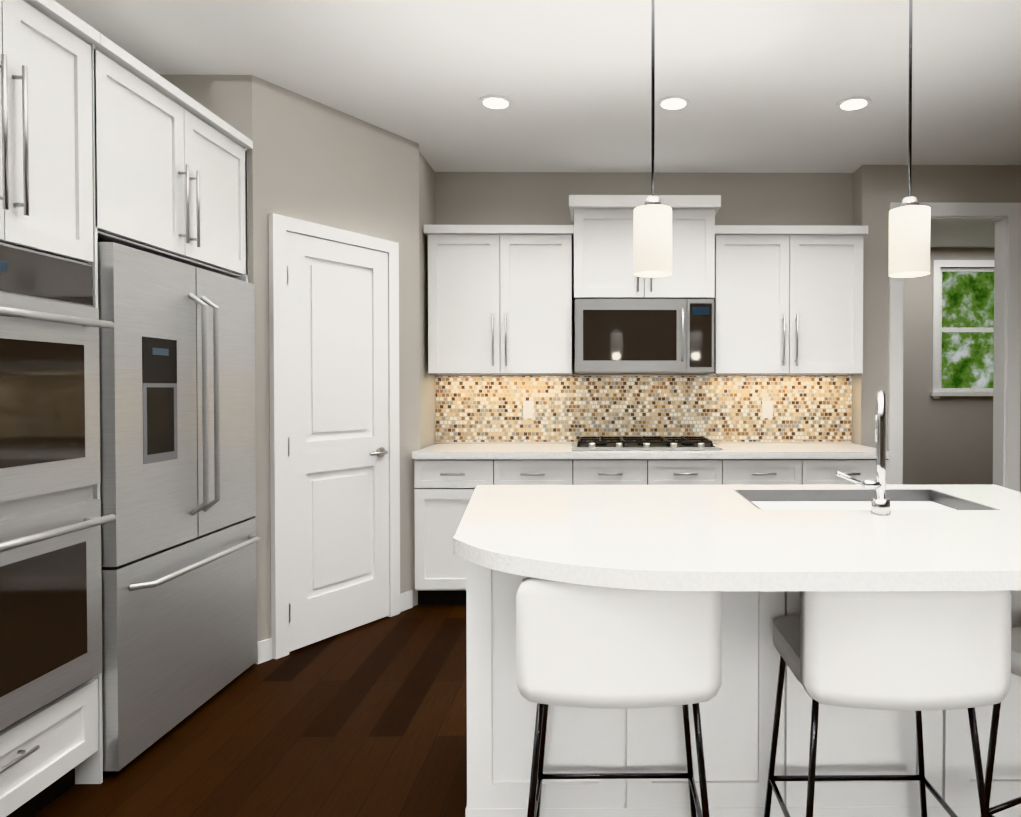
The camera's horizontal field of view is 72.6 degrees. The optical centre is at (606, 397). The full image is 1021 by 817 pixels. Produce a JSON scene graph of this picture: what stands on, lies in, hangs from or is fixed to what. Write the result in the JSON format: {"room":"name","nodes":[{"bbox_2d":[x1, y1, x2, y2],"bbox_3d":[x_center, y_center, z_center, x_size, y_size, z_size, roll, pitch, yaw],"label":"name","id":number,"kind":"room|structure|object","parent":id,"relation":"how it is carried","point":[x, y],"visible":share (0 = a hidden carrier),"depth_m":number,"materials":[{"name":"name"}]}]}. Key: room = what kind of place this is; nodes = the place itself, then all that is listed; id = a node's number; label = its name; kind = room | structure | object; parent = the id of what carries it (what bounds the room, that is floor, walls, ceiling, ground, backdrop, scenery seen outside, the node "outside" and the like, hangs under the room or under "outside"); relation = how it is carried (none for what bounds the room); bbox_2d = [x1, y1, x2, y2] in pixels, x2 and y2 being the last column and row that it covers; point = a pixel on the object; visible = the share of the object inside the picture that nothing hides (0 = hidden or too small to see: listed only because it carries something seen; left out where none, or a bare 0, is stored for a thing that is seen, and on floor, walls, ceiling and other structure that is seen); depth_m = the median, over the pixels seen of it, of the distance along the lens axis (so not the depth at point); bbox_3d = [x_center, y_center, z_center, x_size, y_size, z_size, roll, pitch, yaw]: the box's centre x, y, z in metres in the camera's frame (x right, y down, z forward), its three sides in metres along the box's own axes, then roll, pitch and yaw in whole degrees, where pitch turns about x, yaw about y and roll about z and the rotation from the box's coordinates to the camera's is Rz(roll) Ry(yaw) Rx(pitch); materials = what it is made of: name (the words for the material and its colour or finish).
{"room":"kitchen","nodes":[
{"label":"kitchen","id":0,"kind":"room"},
{"bbox_2d":[160,75,255,663],"bbox_3d":[-1.952,-0.121,3.217,0.650,2.720,0.100,0,1,-1],"label":"wall","id":1,"kind":"structure","parent":0,"point":[227,99],"depth_m":3.15,"materials":[{"name":"paint"}]},
{"bbox_2d":[33,605,466,816],"bbox_3d":[1.365,1.280,2.446,7.670,0.060,9.800,0,1,-1],"label":"floor","id":2,"kind":"structure","parent":0,"point":[368,719],"depth_m":2.49,"materials":[{"name":"brown wood"}]},
{"bbox_2d":[0,0,115,816],"bbox_3d":[-1.896,0.051,1.800,0.717,2.415,0.800,0,1,-1],"label":"tall cabinet","id":3,"kind":"object","parent":2,"relation":"on","point":[52,520],"visible":1,"depth_m":1.99,"materials":[{"name":"white wood"}]},
{"bbox_2d":[75,33,252,783],"bbox_3d":[-1.933,0.039,2.682,0.658,2.415,0.959,0,1,-1],"label":"cabinet","id":4,"kind":"object","parent":2,"relation":"on","point":[169,170],"visible":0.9,"depth_m":2.53,"materials":[{"name":"white wood"}]},
{"bbox_2d":[98,242,259,770],"bbox_3d":[-1.887,0.363,2.681,0.711,1.743,0.907,0,1,-1],"label":"fridge","id":5,"kind":"object","parent":2,"relation":"on","point":[179,538],"visible":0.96,"depth_m":2.52,"materials":[{"name":"silver metal"}]},
{"bbox_2d":[414,459,583,604],"bbox_3d":[-0.626,0.787,4.290,0.982,0.874,0.617,0,1,-1],"label":"base cabinet","id":6,"kind":"object","parent":2,"relation":"on","point":[449,478],"depth_m":3.99,"materials":[{"name":"white wood"}]},
{"bbox_2d":[412,443,891,458],"bbox_3d":[0.265,0.329,4.277,2.768,0.039,0.646,0,1,-1],"label":"countertop","id":7,"kind":"structure","parent":6,"relation":"on","point":[439,450],"depth_m":3.96,"materials":[{"name":"white stone"}]},
{"bbox_2d":[571,437,721,449],"bbox_3d":[0.238,0.285,4.292,0.890,0.046,0.500,0,1,-1],"label":"cooktop","id":8,"kind":"object","parent":7,"relation":"in","point":[643,443],"visible":1,"depth_m":4.13,"materials":[{"name":"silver metal"}]},
{"bbox_2d":[516,577,721,816],"bbox_3d":[0.027,0.826,1.686,0.466,0.862,0.444,0,1,-1],"label":"stool","id":9,"kind":"object","parent":2,"relation":"on","point":[582,646],"visible":0.92,"depth_m":1.47,"materials":[{"name":"white leather"}]},
{"bbox_2d":[584,459,735,484],"bbox_3d":[0.239,0.787,4.297,0.992,0.874,0.617,0,1,-1],"label":"base cabinet","id":10,"kind":"object","parent":2,"relation":"on","point":[596,471],"depth_m":3.99,"materials":[{"name":"white wood"}]},
{"bbox_2d":[465,594,1020,816],"bbox_3d":[0.502,0.815,2.256,1.800,0.873,0.652,0,1,-1],"label":"kitchen island","id":11,"kind":"object","parent":2,"relation":"on","point":[737,723],"depth_m":1.94,"materials":[{"name":"white wood"}]},
{"bbox_2d":[453,510,1020,593],"bbox_3d":[0.506,0.365,1.724,1.850,0.040,0.685,0,1,-1],"label":"island countertop","id":12,"kind":"structure","parent":11,"relation":"on","point":[725,551],"depth_m":1.60,"materials":[{"name":"white stone"}]},
{"bbox_2d":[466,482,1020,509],"bbox_3d":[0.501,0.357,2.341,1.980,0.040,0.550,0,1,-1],"label":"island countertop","id":13,"kind":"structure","parent":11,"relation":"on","point":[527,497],"depth_m":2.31,"materials":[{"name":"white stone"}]},
{"bbox_2d":[729,486,1000,509],"bbox_3d":[0.826,0.451,2.285,0.728,0.225,0.428,0,1,-1],"label":"sink","id":14,"kind":"object","parent":13,"relation":"in","point":[763,497],"depth_m":2.48,"materials":[{"name":"silver metal"}]},
{"bbox_2d":[736,459,888,484],"bbox_3d":[1.131,0.787,4.305,1.036,0.874,0.617,0,1,-1],"label":"base cabinet","id":15,"kind":"object","parent":2,"relation":"on","point":[748,471],"depth_m":4.00,"materials":[{"name":"white wood"}]},
{"bbox_2d":[764,590,1011,816],"bbox_3d":[0.657,0.826,1.677,0.466,0.862,0.444,0,1,-1],"label":"stool","id":16,"kind":"object","parent":2,"relation":"on","point":[917,652],"visible":0.9,"depth_m":1.47,"materials":[{"name":"white leather"}]},
{"bbox_2d":[984,626,1020,816],"bbox_3d":[1.213,0.827,1.623,0.466,0.862,0.444,0,1,-25],"label":"stool","id":17,"kind":"object","parent":2,"relation":"on","point":[1015,650],"visible":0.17,"depth_m":1.70,"materials":[{"name":"black metal"}]},
{"bbox_2d":[252,75,419,663],"bbox_3d":[-1.403,-0.127,3.635,0.112,2.720,1.029,0,1,31],"label":"wall","id":18,"kind":"structure","parent":0,"point":[317,162],"depth_m":3.52,"materials":[{"name":"paint"}]},
{"bbox_2d":[268,213,399,658],"bbox_3d":[-1.355,0.183,3.545,0.086,2.098,0.765,0,1,31],"label":"pantry door","id":19,"kind":"structure","parent":18,"relation":"in","point":[334,421],"depth_m":3.50,"materials":[{"name":"white wood"}]},
{"bbox_2d":[419,152,435,448],"bbox_3d":[-1.187,-0.136,4.294,0.100,2.720,0.580,0,1,-1],"label":"wall","id":20,"kind":"structure","parent":0,"point":[427,217],"depth_m":4.32,"materials":[{"name":"paint"}]},
{"bbox_2d":[55,0,1020,247],"bbox_3d":[1.365,-1.510,2.407,7.670,0.080,9.800,0,1,-1],"label":"ceiling","id":21,"kind":"structure","parent":0,"point":[764,86],"depth_m":3.12,"materials":[{"name":"white paint"}]},
{"bbox_2d":[479,95,512,109],"bbox_3d":[-0.555,-1.481,3.450,0.170,0.007,0.170,0,1,-1],"label":"recessed light","id":22,"kind":"object","parent":21,"relation":"in","point":[494,102],"visible":1,"depth_m":3.44,"materials":[{"name":"white"}]},
{"bbox_2d":[634,0,671,276],"bbox_3d":[0.134,-0.908,1.964,0.120,1.109,0.120,0,1,-1],"label":"pendant light","id":23,"kind":"object","parent":21,"relation":"hanging from","point":[652,236],"visible":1,"depth_m":1.93,"materials":[{"name":"white glass"}]},
{"bbox_2d":[657,96,689,110],"bbox_3d":[0.339,-1.481,3.458,0.170,0.007,0.170,0,1,-1],"label":"recessed light","id":24,"kind":"object","parent":21,"relation":"in","point":[672,103],"visible":1,"depth_m":3.45,"materials":[{"name":"white"}]},
{"bbox_2d":[836,96,871,110],"bbox_3d":[1.250,-1.481,3.467,0.170,0.007,0.170,0,1,-1],"label":"recessed light","id":25,"kind":"object","parent":21,"relation":"in","point":[854,103],"visible":1,"depth_m":3.45,"materials":[{"name":"white plastic"}]},
{"bbox_2d":[889,0,929,277],"bbox_3d":[0.874,-0.908,1.971,0.120,1.109,0.120,0,1,-1],"label":"pendant light","id":26,"kind":"object","parent":21,"relation":"hanging from","point":[909,236],"visible":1,"depth_m":1.94,"materials":[{"name":"white glass"}]},
{"bbox_2d":[435,172,852,443],"bbox_3d":[-0.320,-0.141,4.652,3.940,2.720,0.120,0,1,-1],"label":"wall","id":27,"kind":"structure","parent":0,"point":[501,198],"depth_m":4.58,"materials":[{"name":"paint"}]},
{"bbox_2d":[424,225,574,374],"bbox_3d":[-0.661,-0.606,4.415,0.895,0.915,0.327,0,1,-1],"label":"upper cabinet","id":28,"kind":"object","parent":27,"relation":"attached to","point":[500,301],"depth_m":4.26,"materials":[{"name":"white wood"}]},
{"bbox_2d":[435,375,851,442],"bbox_3d":[0.255,0.077,4.593,2.788,0.452,0.011,0,1,-1],"label":"backsplash","id":29,"kind":"structure","parent":27,"relation":"attached to","point":[574,408],"depth_m":4.59,"materials":[{"name":"tile"}]},
{"bbox_2d":[523,401,533,417],"bbox_3d":[-0.519,0.082,4.580,0.070,0.115,0.004,0,1,-1],"label":"electrical outlet","id":30,"kind":"object","parent":29,"relation":"attached to","point":[528,409],"visible":1,"depth_m":4.58,"materials":[{"name":"white plastic"}]},
{"bbox_2d":[762,401,772,417],"bbox_3d":[1.081,0.082,4.595,0.070,0.115,0.004,0,1,-1],"label":"electrical outlet","id":31,"kind":"object","parent":29,"relation":"attached to","point":[767,409],"visible":1,"depth_m":4.59,"materials":[{"name":"white plastic"}]},
{"bbox_2d":[572,195,719,302],"bbox_3d":[0.232,-0.920,4.394,0.870,0.615,0.376,0,1,-1],"label":"upper cabinet","id":32,"kind":"object","parent":27,"relation":"attached to","point":[603,225],"depth_m":4.21,"materials":[{"name":"white wood"}]},
{"bbox_2d":[575,299,713,372],"bbox_3d":[0.233,-0.381,4.362,0.850,0.448,0.455,0,1,-1],"label":"microwave","id":33,"kind":"object","parent":32,"relation":"attached to","point":[644,335],"visible":1,"depth_m":4.18,"materials":[{"name":"silver metal"}]},
{"bbox_2d":[707,225,867,374],"bbox_3d":[1.139,-0.606,4.431,0.925,0.915,0.327,0,1,-1],"label":"upper cabinet","id":34,"kind":"object","parent":27,"relation":"attached to","point":[788,299],"depth_m":4.28,"materials":[{"name":"white wood"}]},
{"bbox_2d":[852,165,1020,491],"bbox_3d":[3.416,-0.141,4.600,3.530,2.720,0.290,0,1,-1],"label":"wall","id":35,"kind":"structure","parent":0,"point":[877,189],"depth_m":4.43,"materials":[{"name":"paint"}]},
{"bbox_2d":[888,202,1020,491],"bbox_3d":[2.251,-0.017,4.497,0.850,2.475,0.138,0,1,-1],"label":"door frame","id":36,"kind":"structure","parent":35,"relation":"attached to","point":[1007,362],"depth_m":4.43,"materials":[{"name":"paint"}]},
{"bbox_2d":[903,247,994,484],"bbox_3d":[3.158,-0.176,7.103,4.000,2.720,0.120,0,1,-1],"label":"wall","id":37,"kind":"structure","parent":0,"point":[947,439],"depth_m":7.05,"materials":[{"name":"paint"}]},
{"bbox_2d":[930,260,993,398],"bbox_3d":[3.768,-0.695,7.053,0.880,1.420,0.115,0,1,-1],"label":"window","id":38,"kind":"structure","parent":37,"relation":"in","point":[938,391],"depth_m":7.03,"materials":[{"name":"white wood"}]},
{"label":"outside","id":39,"kind":"structure","parent":0,"visible":0},
{"bbox_2d":[941,272,993,387],"bbox_3d":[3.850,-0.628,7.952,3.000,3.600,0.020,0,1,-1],"label":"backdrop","id":40,"kind":"structure","parent":39,"point":[967,301],"depth_m":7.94,"materials":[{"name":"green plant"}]}
]}

